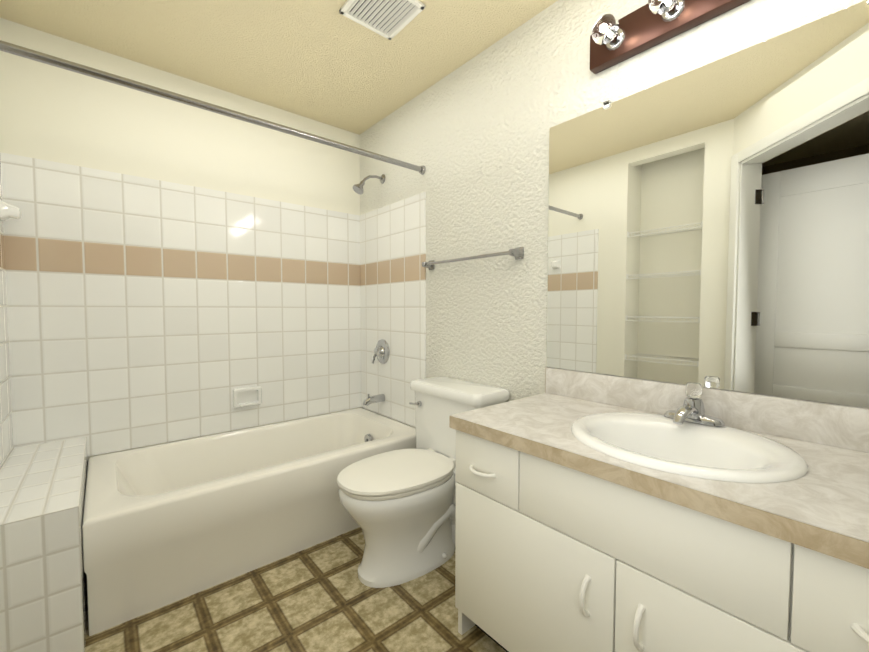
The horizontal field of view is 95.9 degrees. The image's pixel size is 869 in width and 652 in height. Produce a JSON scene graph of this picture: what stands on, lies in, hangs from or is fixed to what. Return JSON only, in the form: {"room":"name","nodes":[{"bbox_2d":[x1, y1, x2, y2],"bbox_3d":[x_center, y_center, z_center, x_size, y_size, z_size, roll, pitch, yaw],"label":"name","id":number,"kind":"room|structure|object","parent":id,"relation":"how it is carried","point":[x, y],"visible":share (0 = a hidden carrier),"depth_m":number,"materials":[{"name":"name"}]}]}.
{"room":"bathroom","nodes":[
{"label":"bathroom","id":0,"kind":"room"},
{"bbox_2d":[0,18,361,461],"bbox_3d":[-1.708,-0.145,1.899,3.200,2.350,0.100,-2,3,-40],"label":"wall","id":1,"kind":"structure","parent":0,"point":[53,113],"depth_m":2.03,"materials":[{"name":"white paint"}]},
{"bbox_2d":[0,152,360,456],"bbox_3d":[-1.197,-0.077,2.266,1.750,1.378,0.008,-2,3,-40],"label":"wall tile","id":2,"kind":"structure","parent":1,"relation":"attached to","point":[142,311],"depth_m":2.07,"materials":[{"name":"white tile"}]},
{"bbox_2d":[233,386,261,407],"bbox_3d":[-1.109,0.422,2.331,0.154,0.112,0.042,-2,3,-40],"label":"soap dish","id":3,"kind":"object","parent":2,"relation":"attached to","point":[247,396],"visible":0.96,"depth_m":2.33,"materials":[{"name":"white ceramic"}]},
{"bbox_2d":[0,0,557,134],"bbox_3d":[-0.412,-1.306,0.326,3.200,0.100,4.100,-2,3,-40],"label":"ceiling","id":4,"kind":"structure","parent":0,"point":[325,62],"depth_m":1.82,"materials":[{"name":"beige paint"}]},
{"bbox_2d":[339,0,424,39],"bbox_3d":[-0.216,-1.302,1.610,0.256,0.014,0.256,-2,3,-40],"label":"ceiling vent","id":5,"kind":"object","parent":4,"relation":"in","point":[389,19],"visible":1,"depth_m":1.63,"materials":[{"name":"white plastic"}]},
{"bbox_2d":[85,527,505,651],"bbox_3d":[-0.412,1.141,0.428,3.200,0.100,4.100,-2,3,-40],"label":"floor","id":6,"kind":"structure","parent":0,"point":[321,597],"depth_m":1.42,"materials":[{"name":"tile"}]},
{"bbox_2d":[0,437,87,651],"bbox_3d":[-1.478,0.798,1.481,0.240,0.500,0.876,-2,3,-40],"label":"tiled ledge","id":7,"kind":"object","parent":6,"relation":"on","point":[43,591],"visible":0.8,"depth_m":1.20,"materials":[{"name":"tile"}]},
{"bbox_2d":[82,408,416,635],"bbox_3d":[-0.853,0.822,2.091,1.498,0.400,0.773,-2,3,-40],"label":"tub","id":8,"kind":"object","parent":6,"relation":"on","point":[164,524],"visible":0.75,"depth_m":1.68,"materials":[{"name":"white ceramic"}]},
{"bbox_2d":[337,376,508,587],"bbox_3d":[-0.082,0.663,1.766,0.734,0.745,0.494,-2,3,-40],"label":"toilet","id":9,"kind":"object","parent":6,"relation":"on","point":[399,505],"visible":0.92,"depth_m":1.64,"materials":[{"name":"white ceramic"}]},
{"bbox_2d":[449,367,868,651],"bbox_3d":[0.643,0.621,1.034,0.578,0.890,1.184,-2,3,-40],"label":"bathroom vanity","id":10,"kind":"object","parent":6,"relation":"on","point":[595,512],"visible":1,"depth_m":0.94,"materials":[{"name":"white wood"}]},
{"bbox_2d":[571,412,807,502],"bbox_3d":[0.630,0.367,1.039,0.470,0.158,0.520,-2,3,-40],"label":"sink","id":11,"kind":"object","parent":10,"relation":"in","point":[713,455],"depth_m":0.99,"materials":[{"name":"white ceramic"}]},
{"bbox_2d":[664,382,724,426],"bbox_3d":[0.731,0.228,1.133,0.164,0.112,0.156,-2,3,-40],"label":"faucet","id":12,"kind":"object","parent":10,"relation":"on","point":[692,412],"depth_m":1.14,"materials":[{"name":"silver metal"}]},
{"bbox_2d":[360,0,868,427],"bbox_3d":[0.801,-0.122,1.342,0.100,2.350,4.000,-2,3,-40],"label":"wall","id":13,"kind":"structure","parent":0,"point":[472,135],"depth_m":1.80,"materials":[{"name":"white paint"}]},
{"bbox_2d":[0,40,425,174],"bbox_3d":[-0.733,-0.872,1.687,1.749,0.052,0.051,-2,3,-40],"label":"rail","id":14,"kind":"object","parent":13,"relation":"attached to","point":[21,51],"visible":0.98,"depth_m":1.48,"materials":[{"name":"silver metal"}]},
{"bbox_2d":[353,174,384,194],"bbox_3d":[-0.419,-0.911,2.504,0.221,0.159,0.074,-2,3,-40],"label":"shower head","id":15,"kind":"object","parent":13,"relation":"attached to","point":[357,188],"visible":0.98,"depth_m":2.47},
{"bbox_2d":[360,192,425,426],"bbox_3d":[-0.292,-0.088,2.546,0.008,1.378,0.736,-2,3,-40],"label":"wall tile","id":16,"kind":"structure","parent":13,"relation":"attached to","point":[393,277],"depth_m":2.50,"materials":[{"name":"white tile"}]},
{"bbox_2d":[363,394,384,405],"bbox_3d":[-0.402,0.481,2.577,0.155,0.079,0.051,-2,3,-40],"label":"spout","id":17,"kind":"object","parent":16,"relation":"attached to","point":[374,399],"visible":1,"depth_m":2.56,"materials":[{"name":"silver metal"}]},
{"bbox_2d":[372,339,389,363],"bbox_3d":[-0.370,0.171,2.591,0.076,0.164,0.164,-2,3,-40],"label":"valve","id":18,"kind":"object","parent":16,"relation":"attached to","point":[381,352],"visible":1,"depth_m":2.57,"materials":[{"name":"silver metal"}]},
{"bbox_2d":[422,247,523,269],"bbox_3d":[0.158,-0.333,1.962,0.068,0.052,0.654,-2,3,-40],"label":"towel rail","id":19,"kind":"object","parent":13,"relation":"attached to","point":[517,253],"visible":1,"depth_m":1.84,"materials":[{"name":"silver metal"}]},
{"bbox_2d":[590,0,750,73],"bbox_3d":[0.841,-0.984,1.058,0.159,0.125,0.930,-2,3,-40],"label":"sconce","id":20,"kind":"object","parent":13,"relation":"attached to","point":[614,40],"visible":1,"depth_m":1.28,"materials":[{"name":"brown wood"}]},
{"bbox_2d":[547,0,868,407],"bbox_3d":[0.856,-0.308,1.184,0.012,0.999,1.180,-2,3,-40],"label":"mirror","id":21,"kind":"object","parent":13,"relation":"attached to","point":[708,225],"visible":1,"depth_m":1.16,"materials":[{"name":"clear glass"}]},
{"bbox_3d":[-1.401,-0.103,0.883,0.350,2.350,1.846,-2,3,-40],"label":"wall","id":22,"kind":"structure","parent":0,"visible":0},
{"bbox_2d":[0,161,12,468],"bbox_3d":[-1.573,-0.039,1.365,0.008,1.378,0.876,-2,3,-40],"label":"wall tile","id":23,"kind":"structure","parent":22,"relation":"attached to","point":[6,438],"depth_m":1.63,"materials":[{"name":"white tile"}]},
{"bbox_2d":[0,185,20,220],"bbox_3d":[-1.646,-0.474,1.484,0.062,0.076,0.486,-2,3,-40],"label":"bracket","id":24,"kind":"object","parent":23,"relation":"attached to","point":[7,211],"visible":1,"depth_m":1.62,"materials":[{"name":"white ceramic"}]}
]}

